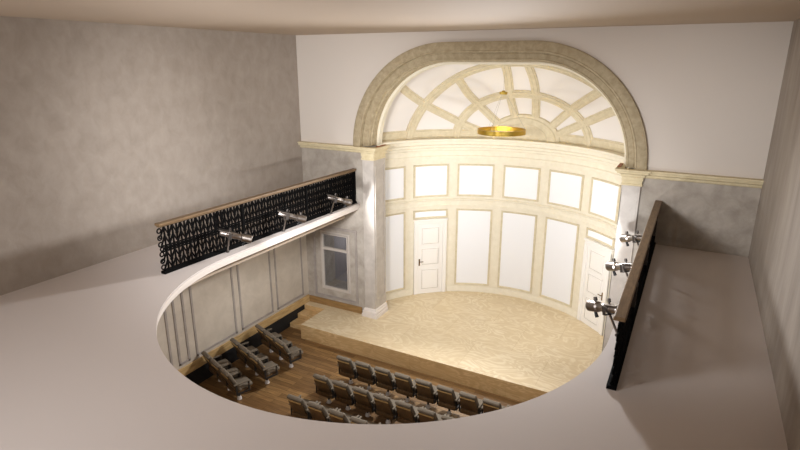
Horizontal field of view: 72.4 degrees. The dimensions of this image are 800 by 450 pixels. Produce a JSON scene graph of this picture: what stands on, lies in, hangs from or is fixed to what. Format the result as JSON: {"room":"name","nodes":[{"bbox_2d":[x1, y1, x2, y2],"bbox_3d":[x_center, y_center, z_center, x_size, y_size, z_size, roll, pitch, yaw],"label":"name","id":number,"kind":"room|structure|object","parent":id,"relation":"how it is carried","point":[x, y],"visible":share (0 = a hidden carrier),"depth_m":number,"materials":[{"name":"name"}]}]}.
{"room":"concert hall","nodes":[
{"label":"concert hall","id":0,"kind":"room"},
{"bbox_2d":[0,16,308,369],"bbox_3d":[-6.220,0.671,9.257,0.212,7.909,15.550,9,19,27],"label":"wall","id":1,"kind":"structure","parent":0,"point":[110,132],"depth_m":10.76,"materials":[{"name":"beige paint"}]},
{"bbox_2d":[178,294,309,375],"bbox_3d":[-6.257,4.043,9.946,0.035,0.226,14.980,9,19,27],"label":"baseboard","id":2,"kind":"structure","parent":1,"relation":"attached to","point":[201,361],"depth_m":13.96,"materials":[{"name":"brown wood"}]},
{"bbox_2d":[185,305,304,384],"bbox_3d":[-6.321,4.379,9.938,0.020,0.414,14.738,9,19,27],"label":"plinth","id":3,"kind":"object","parent":1,"relation":"attached to","point":[202,373],"visible":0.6,"depth_m":14.11,"materials":[{"name":"black paint"}]},
{"bbox_2d":[188,216,344,286],"bbox_3d":[-1.561,2.217,6.768,10.697,0.050,15.000,9,19,27],"label":"molding","id":4,"kind":"structure","parent":0,"point":[342,217],"depth_m":12.27,"materials":[{"name":"beige paint"}]},
{"bbox_2d":[198,327,521,423],"bbox_3d":[-1.478,5.321,7.854,11.097,0.200,15.750,9,19,27],"label":"floor","id":5,"kind":"structure","parent":0,"point":[320,359],"depth_m":12.85,"materials":[{"name":"brown wood"}]},
{"bbox_2d":[201,351,232,381],"bbox_3d":[-4.283,3.303,12.835,0.584,0.820,0.482,-14,22,-40],"label":"chair","id":6,"kind":"object","parent":5,"relation":"on","point":[207,357],"visible":0.66,"depth_m":12.75,"materials":[{"name":"black"}]},
{"bbox_2d":[210,359,241,390],"bbox_3d":[-3.955,3.408,12.485,0.584,0.820,0.482,-14,22,-40],"label":"chair","id":7,"kind":"object","parent":5,"relation":"on","point":[215,364],"visible":0.72,"depth_m":12.40,"materials":[{"name":"black"}]},
{"bbox_2d":[220,368,251,399],"bbox_3d":[-3.627,3.512,12.136,0.584,0.820,0.482,-14,22,-40],"label":"chair","id":8,"kind":"object","parent":5,"relation":"on","point":[240,385],"visible":1,"depth_m":12.03,"materials":[{"name":"black fabric"}]},
{"bbox_2d":[230,338,258,366],"bbox_3d":[-3.807,3.123,13.438,0.584,0.820,0.482,-14,22,-40],"label":"chair","id":9,"kind":"object","parent":5,"relation":"on","point":[235,343],"visible":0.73,"depth_m":13.31,"materials":[{"name":"black fabric"}]},
{"bbox_2d":[239,345,268,375],"bbox_3d":[-3.479,3.228,13.088,0.584,0.820,0.482,-14,22,-40],"label":"chair","id":10,"kind":"object","parent":5,"relation":"on","point":[245,351],"visible":0.62,"depth_m":12.97,"materials":[{"name":"black"}]},
{"bbox_2d":[249,353,279,383],"bbox_3d":[-3.151,3.332,12.739,0.584,0.820,0.482,-14,22,-40],"label":"chair","id":11,"kind":"object","parent":5,"relation":"on","point":[267,370],"visible":1,"depth_m":12.63,"materials":[{"name":"black"}]},
{"bbox_2d":[255,324,282,352],"bbox_3d":[-3.382,2.916,14.133,0.584,0.820,0.482,-14,22,-40],"label":"chair","id":12,"kind":"object","parent":5,"relation":"on","point":[261,330],"visible":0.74,"depth_m":14.00,"materials":[{"name":"black"}]},
{"bbox_2d":[264,331,292,359],"bbox_3d":[-3.054,3.021,13.783,0.584,0.820,0.482,-14,22,-40],"label":"chair","id":13,"kind":"object","parent":5,"relation":"on","point":[273,346],"visible":0.74,"depth_m":13.65,"materials":[{"name":"black"}]},
{"bbox_2d":[274,338,302,367],"bbox_3d":[-2.725,3.125,13.434,0.584,0.820,0.482,-14,22,-40],"label":"chair","id":14,"kind":"object","parent":5,"relation":"on","point":[292,354],"visible":1,"depth_m":13.32,"materials":[{"name":"black fabric"}]},
{"bbox_2d":[287,394,317,419],"bbox_3d":[-1.999,3.770,11.270,0.482,0.820,0.584,9,19,27],"label":"chair","id":15,"kind":"object","parent":5,"relation":"on","point":[299,406],"visible":0.75,"depth_m":11.06,"materials":[{"name":"black wood"}]},
{"bbox_2d":[307,401,337,421],"bbox_3d":[-1.556,3.838,11.041,0.482,0.820,0.584,9,19,27],"label":"chair","id":16,"kind":"object","parent":5,"relation":"on","point":[318,412],"visible":0.66,"depth_m":10.80,"materials":[{"name":"black wood"}]},
{"bbox_2d":[313,374,341,403],"bbox_3d":[-1.590,3.554,11.995,0.482,0.820,0.584,9,19,27],"label":"chair","id":17,"kind":"object","parent":5,"relation":"on","point":[325,387],"visible":0.91,"depth_m":11.81,"materials":[{"name":"black wood"}]},
{"bbox_2d":[328,408,358,423],"bbox_3d":[-1.113,3.906,10.812,0.482,0.820,0.584,9,19,27],"label":"chair","id":18,"kind":"object","parent":5,"relation":"on","point":[336,416],"visible":0.52,"depth_m":10.53,"materials":[{"name":"black"}]},
{"bbox_2d":[332,380,360,409],"bbox_3d":[-1.148,3.622,11.766,0.482,0.820,0.584,9,19,27],"label":"chair","id":19,"kind":"object","parent":5,"relation":"on","point":[344,392],"visible":0.92,"depth_m":11.58,"materials":[{"name":"black wood"}]},
{"bbox_2d":[336,355,358,383],"bbox_3d":[-1.172,3.332,12.737,0.482,0.820,0.584,9,19,27],"label":"chair","id":20,"kind":"object","parent":5,"relation":"on","point":[347,367],"visible":0.85,"depth_m":12.54,"materials":[{"name":"brown wood"}]},
{"bbox_2d":[350,416,380,423],"bbox_3d":[-0.671,3.975,10.583,0.482,0.820,0.584,9,19,27],"label":"chair","id":21,"kind":"object","parent":5,"relation":"on","point":[355,420],"visible":0.34,"depth_m":10.29,"materials":[{"name":"black fabric"}]},
{"bbox_2d":[352,386,380,416],"bbox_3d":[-0.705,3.690,11.537,0.482,0.820,0.584,9,19,27],"label":"chair","id":22,"kind":"object","parent":5,"relation":"on","point":[364,399],"visible":0.91,"depth_m":11.36,"materials":[{"name":"black wood"}]},
{"bbox_2d":[355,361,377,389],"bbox_3d":[-0.730,3.401,12.508,0.482,0.820,0.584,9,19,27],"label":"chair","id":23,"kind":"object","parent":5,"relation":"on","point":[366,373],"visible":0.88,"depth_m":12.33,"materials":[{"name":"black wood"}]},
{"bbox_2d":[374,366,394,395],"bbox_3d":[-0.287,3.469,12.280,0.482,0.820,0.584,9,19,27],"label":"chair","id":24,"kind":"object","parent":5,"relation":"on","point":[385,378],"visible":0.92,"depth_m":12.09,"materials":[{"name":"black wood"}]},
{"bbox_2d":[373,393,401,423],"bbox_3d":[-0.262,3.758,11.308,0.482,0.820,0.584,9,19,27],"label":"chair","id":25,"kind":"object","parent":5,"relation":"on","point":[386,406],"visible":0.91,"depth_m":11.12,"materials":[{"name":"black wood"}]},
{"bbox_2d":[394,372,415,401],"bbox_3d":[0.155,3.537,12.050,0.482,0.820,0.584,9,19,27],"label":"chair","id":26,"kind":"object","parent":5,"relation":"on","point":[404,385],"visible":0.91,"depth_m":11.87,"materials":[{"name":"black wood"}]},
{"bbox_2d":[395,400,423,423],"bbox_3d":[0.180,3.827,11.079,0.482,0.820,0.584,9,19,27],"label":"chair","id":27,"kind":"object","parent":5,"relation":"on","point":[406,413],"visible":0.73,"depth_m":10.87,"materials":[{"name":"black wood"}]},
{"bbox_2d":[414,378,438,408],"bbox_3d":[0.598,3.605,11.822,0.482,0.820,0.584,9,19,27],"label":"chair","id":28,"kind":"object","parent":5,"relation":"on","point":[426,391],"visible":0.88,"depth_m":11.64,"materials":[{"name":"black wood"}]},
{"bbox_2d":[417,407,446,422],"bbox_3d":[0.623,3.895,10.851,0.482,0.820,0.584,9,19,27],"label":"chair","id":29,"kind":"object","parent":5,"relation":"on","point":[424,415],"visible":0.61,"depth_m":10.57,"materials":[{"name":"black wood"}]},
{"bbox_2d":[441,415,455,419],"bbox_3d":[1.065,3.963,10.622,0.482,0.820,0.584,9,19,27],"label":"chair","id":30,"kind":"object","parent":5,"relation":"on","point":[444,417],"visible":0.22,"depth_m":10.32,"materials":[{"name":"black fabric"}]},
{"bbox_2d":[436,385,462,414],"bbox_3d":[1.041,3.674,11.593,0.482,0.820,0.584,9,19,27],"label":"chair","id":31,"kind":"object","parent":5,"relation":"on","point":[448,398],"visible":0.88,"depth_m":11.42,"materials":[{"name":"black wood"}]},
{"bbox_2d":[458,391,483,415],"bbox_3d":[1.484,3.742,11.364,0.482,0.820,0.584,9,19,27],"label":"chair","id":32,"kind":"object","parent":5,"relation":"on","point":[471,405],"visible":0.74,"depth_m":11.17,"materials":[{"name":"black wood"}]},
{"bbox_2d":[481,398,507,413],"bbox_3d":[1.926,3.810,11.135,0.482,0.820,0.584,9,19,27],"label":"chair","id":33,"kind":"object","parent":5,"relation":"on","point":[488,405],"visible":0.49,"depth_m":10.85,"materials":[{"name":"black wood"}]},
{"bbox_2d":[0,197,787,449],"bbox_3d":[-1.561,1.792,6.642,10.697,0.030,15.000,9,19,27],"label":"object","id":34,"kind":"structure","parent":0,"point":[84,366],"depth_m":6.31,"materials":[{"name":"grey paint"}]},
{"bbox_2d":[219,227,252,252],"bbox_3d":[-3.177,0.291,10.633,0.618,0.561,0.312,-3,17,-10],"label":"spotlight","id":35,"kind":"object","parent":34,"relation":"on","point":[229,234],"visible":1,"depth_m":10.52,"materials":[{"name":"grey metal"}]},
{"bbox_2d":[154,168,356,273],"bbox_3d":[-2.700,-0.305,11.998,0.130,0.928,5.969,10,19,29],"label":"balustrade","id":36,"kind":"object","parent":34,"relation":"on","point":[348,176],"visible":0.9,"depth_m":11.28,"materials":[{"name":"black metal"}]},
{"bbox_2d":[277,209,306,231],"bbox_3d":[-2.356,-0.109,11.972,0.618,0.561,0.312,-3,17,-10],"label":"spotlight","id":37,"kind":"object","parent":34,"relation":"on","point":[300,218],"visible":1,"depth_m":11.86,"materials":[{"name":"grey metal"}]},
{"bbox_2d":[327,193,351,213],"bbox_3d":[-1.485,-0.533,13.395,0.618,0.561,0.312,-3,17,-10],"label":"spotlight","id":38,"kind":"object","parent":34,"relation":"on","point":[346,201],"visible":1,"depth_m":13.28,"materials":[{"name":"grey metal"}]},
{"bbox_2d":[606,200,661,390],"bbox_3d":[3.808,0.702,8.623,0.132,0.928,5.990,9,19,27],"label":"balustrade","id":39,"kind":"object","parent":34,"relation":"on","point":[628,305],"visible":1,"depth_m":7.19,"materials":[{"name":"black metal"}]},
{"bbox_2d":[585,297,617,335],"bbox_3d":[2.836,1.220,7.516,0.274,0.561,0.615,-5,17,-17],"label":"spotlight","id":40,"kind":"object","parent":39,"relation":"attached to","point":[595,306],"visible":0.85,"depth_m":7.44,"materials":[{"name":"grey metal"}]},
{"bbox_2d":[605,258,632,277],"bbox_3d":[3.677,0.775,9.009,0.274,0.561,0.615,-5,17,-17],"label":"spotlight","id":41,"kind":"object","parent":39,"relation":"attached to","point":[613,266],"visible":0.76,"depth_m":8.96,"materials":[{"name":"grey metal"}]},
{"bbox_2d":[619,231,642,246],"bbox_3d":[4.498,0.340,10.468,0.274,0.561,0.615,-5,17,-17],"label":"spotlight","id":42,"kind":"object","parent":39,"relation":"attached to","point":[626,237],"visible":0.73,"depth_m":10.44,"materials":[{"name":"grey metal"}]},
{"bbox_2d":[0,0,799,34],"bbox_3d":[-1.478,-2.450,5.537,11.097,0.200,15.750,9,19,27],"label":"ceiling","id":43,"kind":"structure","parent":0,"point":[286,17],"depth_m":7.66,"materials":[{"name":"beige paint"}]},
{"bbox_2d":[290,291,603,401],"bbox_3d":[2.450,2.947,14.741,10.697,0.414,4.610,9,19,27],"label":"stage","id":44,"kind":"structure","parent":0,"point":[515,348],"depth_m":14.19,"materials":[{"name":"brown wood"}]},
{"bbox_2d":[361,144,387,319],"bbox_3d":[-0.688,0.216,14.826,0.505,4.772,0.675,9,19,27],"label":"pier","id":45,"kind":"object","parent":44,"relation":"on","point":[373,165],"visible":0.99,"depth_m":14.69,"materials":[{"name":"paint"}]},
{"bbox_2d":[602,163,643,349],"bbox_3d":[4.820,1.065,11.976,0.575,4.772,0.675,9,19,27],"label":"pier","id":46,"kind":"object","parent":44,"relation":"on","point":[631,187],"visible":0.6,"depth_m":11.45,"materials":[{"name":"paint"}]},
{"bbox_2d":[385,161,621,336],"bbox_3d":[2.874,0.258,14.888,7.275,4.856,2.806,9,19,27],"label":"wall","id":47,"kind":"structure","parent":0,"point":[531,256],"depth_m":15.89,"materials":[{"name":"beige paint"}]},
{"bbox_2d":[413,218,447,294],"bbox_3d":[0.909,0.963,16.525,1.050,2.370,0.111,-4,17,-13],"label":"door","id":48,"kind":"structure","parent":47,"relation":"in","point":[430,235],"depth_m":16.51,"materials":[{"name":"white paint"}]},
{"bbox_2d":[385,198,616,236],"bbox_3d":[2.843,-0.222,14.684,6.969,0.260,2.638,9,19,27],"label":"trim","id":49,"kind":"structure","parent":47,"relation":"attached to","point":[600,224],"depth_m":15.75,"materials":[{"name":"beige paint"}]},
{"bbox_2d":[298,138,763,188],"bbox_3d":[2.711,-1.622,13.884,10.697,0.680,3.410,9,19,27],"label":"crown molding","id":50,"kind":"structure","parent":47,"relation":"attached to","point":[592,160],"depth_m":14.86,"materials":[{"name":"beige paint"}]},
{"bbox_2d":[577,238,613,334],"bbox_3d":[5.096,1.608,14.360,0.111,2.370,1.050,-6,18,-19],"label":"door","id":51,"kind":"structure","parent":47,"relation":"in","point":[595,278],"depth_m":14.33,"materials":[{"name":"white paint"}]},
{"bbox_2d":[383,64,623,142],"bbox_3d":[2.867,-3.285,13.818,7.218,2.546,2.776,9,19,27],"label":"ceiling","id":52,"kind":"structure","parent":0,"point":[452,100],"depth_m":14.36,"materials":[{"name":"white paint"}]},
{"bbox_2d":[477,71,525,136],"bbox_3d":[2.482,-3.133,13.118,1.170,1.865,1.170,9,19,27],"label":"chandelier","id":53,"kind":"object","parent":52,"relation":"hanging from","point":[487,131],"visible":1,"depth_m":13.10,"materials":[{"name":"gold metal"}]},
{"bbox_2d":[382,64,623,153],"bbox_3d":[2.877,-3.168,13.865,6.946,2.346,2.570,9,19,27],"label":"ribs","id":54,"kind":"object","parent":52,"relation":"attached to","point":[538,128],"visible":0.82,"depth_m":14.60,"materials":[{"name":"beige paint"}]},
{"bbox_2d":[296,21,793,350],"bbox_3d":[2.132,-0.476,13.105,10.697,7.909,0.550,9,19,27],"label":"wall","id":55,"kind":"structure","parent":0,"point":[706,96],"depth_m":10.66,"materials":[{"name":"beige paint"}]},
{"bbox_2d":[156,204,359,334],"bbox_3d":[-0.086,1.228,9.332,8.170,0.419,8.775,9,19,27],"label":"trim","id":56,"kind":"structure","parent":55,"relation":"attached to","point":[251,251],"depth_m":11.07,"materials":[{"name":"beige paint"}]},
{"bbox_2d":[312,226,357,303],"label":"window","id":57,"kind":"structure","parent":55,"relation":"in","point":[335,262],"depth_m":15.46,"materials":[{"name":"beige paint"}]},
{"bbox_2d":[309,295,361,313],"bbox_3d":[-1.876,2.295,15.841,1.835,0.206,0.035,9,19,27],"label":"baseboard","id":58,"kind":"structure","parent":55,"relation":"attached to","point":[316,299],"depth_m":15.80,"materials":[{"name":"brown wood"}]},
{"bbox_2d":[353,40,647,169],"bbox_3d":[1.999,-2.845,12.414,6.980,2.505,0.650,9,19,27],"label":"trim","id":59,"kind":"structure","parent":55,"relation":"attached to","point":[377,94],"depth_m":11.71,"materials":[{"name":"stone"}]},
{"bbox_2d":[748,19,799,449],"bbox_3d":[3.364,0.433,3.788,0.200,4.326,15.550,9,19,27],"label":"wall","id":60,"kind":"structure","parent":0,"point":[774,252],"depth_m":7.42,"materials":[{"name":"beige paint"}]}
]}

